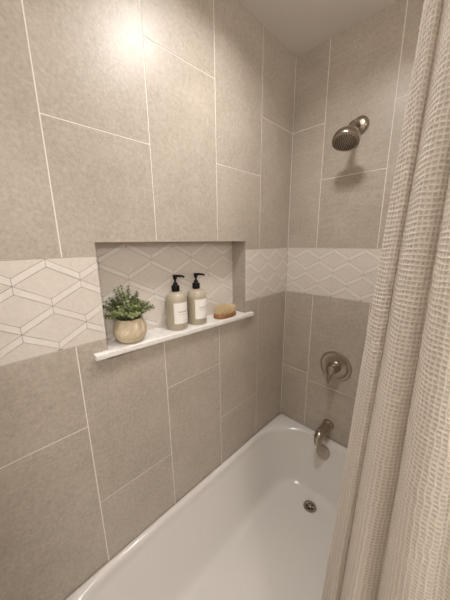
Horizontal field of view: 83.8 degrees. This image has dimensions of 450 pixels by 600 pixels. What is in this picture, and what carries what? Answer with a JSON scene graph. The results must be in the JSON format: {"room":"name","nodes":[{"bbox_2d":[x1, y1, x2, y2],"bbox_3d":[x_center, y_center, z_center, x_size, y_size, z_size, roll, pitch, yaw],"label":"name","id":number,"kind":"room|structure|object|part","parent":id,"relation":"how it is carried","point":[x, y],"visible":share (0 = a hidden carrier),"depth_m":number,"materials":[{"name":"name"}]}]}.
{"room":"bathroom","nodes":[
{"label":"bathroom","id":0,"kind":"room"},
{"bbox_2d":[0,0,295,599],"bbox_3d":[-0.200,0.081,1.102,0.111,2.530,1.560,12,18,43],"label":"wall","id":1,"kind":"structure","parent":0,"point":[144,143],"depth_m":0.85,"materials":[{"name":"tile"}]},
{"bbox_2d":[93,311,253,361],"bbox_3d":[-0.166,0.123,1.116,0.112,0.044,0.804,12,18,43],"label":"sill","id":2,"kind":"structure","parent":1,"relation":"attached to","point":[162,334],"depth_m":0.99,"materials":[{"name":"white stone"}]},
{"bbox_2d":[102,285,154,343],"bbox_3d":[-0.340,0.054,0.889,0.156,0.204,0.182,12,18,43],"label":"potted plant","id":3,"kind":"object","parent":2,"relation":"on","point":[129,326],"visible":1,"depth_m":0.88,"materials":[{"name":"green plant"}]},
{"bbox_3d":[-0.348,0.106,0.921,0.117,0.088,0.117,12,18,43],"label":"pot","id":4,"kind":"part","parent":3,"relation":"part of","materials":[{"name":"ceramic"}]},
{"bbox_2d":[166,275,187,330],"bbox_3d":[-0.204,0.008,1.054,0.088,0.229,0.087,12,18,43],"label":"pump bottle","id":5,"kind":"object","parent":2,"relation":"on","point":[176,300],"visible":1,"depth_m":1.03,"materials":[{"name":"beige plastic"}]},
{"bbox_2d":[187,273,206,324],"bbox_3d":[-0.128,-0.008,1.130,0.088,0.229,0.087,12,18,43],"label":"pump bottle","id":6,"kind":"object","parent":2,"relation":"on","point":[196,297],"visible":0.99,"depth_m":1.10,"materials":[{"name":"beige plastic"}]},
{"bbox_2d":[213,303,235,318],"bbox_3d":[0.000,0.053,1.258,0.074,0.061,0.134,12,18,43],"label":"bath brush","id":7,"kind":"object","parent":2,"relation":"on","point":[224,311],"visible":1,"depth_m":1.23,"materials":[{"name":"brown wood"}]},
{"bbox_2d":[238,0,396,56],"bbox_3d":[0.282,-0.901,-0.403,2.550,0.050,2.670,12,18,43],"label":"ceiling","id":8,"kind":"structure","parent":0,"point":[300,26],"depth_m":1.08,"materials":[{"name":"white paint"}]},
{"bbox_2d":[280,0,423,447],"bbox_3d":[1.247,0.138,0.784,2.600,2.530,0.021,12,18,43],"label":"wall","id":9,"kind":"structure","parent":0,"point":[339,205],"depth_m":1.30,"materials":[{"name":"tile"}]},
{"bbox_2d":[314,419,333,445],"bbox_3d":[0.580,0.782,1.492,0.069,0.092,0.159,12,18,43],"label":"tub spout","id":10,"kind":"object","parent":9,"relation":"attached to","point":[327,425],"visible":1,"depth_m":1.46,"materials":[{"name":"silver metal"}]},
{"bbox_2d":[320,351,351,383],"bbox_3d":[0.604,0.390,1.416,0.176,0.176,0.100,12,18,43],"label":"shower valve","id":11,"kind":"object","parent":9,"relation":"attached to","point":[335,365],"visible":1,"depth_m":1.42,"materials":[{"name":"silver metal"}]},
{"bbox_3d":[0.588,0.416,1.406,0.056,0.102,0.056,12,18,43],"label":"lever handle","id":12,"kind":"part","parent":11,"relation":"part of","materials":[{"name":"silver metal"}]},
{"bbox_2d":[332,115,368,151],"bbox_3d":[0.558,-0.753,1.113,0.113,0.168,0.199,12,18,43],"label":"shower","id":13,"kind":"object","parent":9,"relation":"attached to","point":[347,138],"visible":1,"depth_m":1.10,"materials":[{"name":"silver metal"}]},
{"bbox_3d":[0.580,-0.780,1.127,0.117,0.063,0.025,-12,17,-41],"label":"shower arm","id":14,"kind":"part","parent":13,"relation":"part of","materials":[{"name":"silver metal"}]},
{"bbox_3d":[0.386,-0.694,0.317,0.052,0.052,1.556,12,18,43],"label":"curtain rod","id":15,"kind":"object","parent":9,"relation":"attached to","visible":0},
{"bbox_2d":[322,0,449,599],"bbox_3d":[0.599,0.153,0.617,0.371,1.710,1.011,12,18,43],"label":"shower curtain","id":16,"kind":"object","parent":15,"relation":"hanging from","point":[390,540],"visible":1,"depth_m":0.37,"materials":[{"name":"beige fabric"}]},
{"bbox_3d":[0.311,1.613,0.178,2.550,0.050,2.670,12,18,43],"label":"floor","id":17,"kind":"structure","parent":0,"visible":0},
{"bbox_2d":[65,414,347,599],"bbox_3d":[0.124,1.184,1.042,0.764,0.400,1.554,12,18,43],"label":"bathtub","id":18,"kind":"object","parent":17,"relation":"on","point":[260,525],"visible":0.76,"depth_m":1.25,"materials":[{"name":"white ceramic"}]},
{"bbox_3d":[0.597,0.926,1.529,0.078,0.076,0.037,12,18,43],"label":"overflow plate","id":19,"kind":"part","parent":18,"relation":"part of","materials":[{"name":"silver metal"}]}
]}

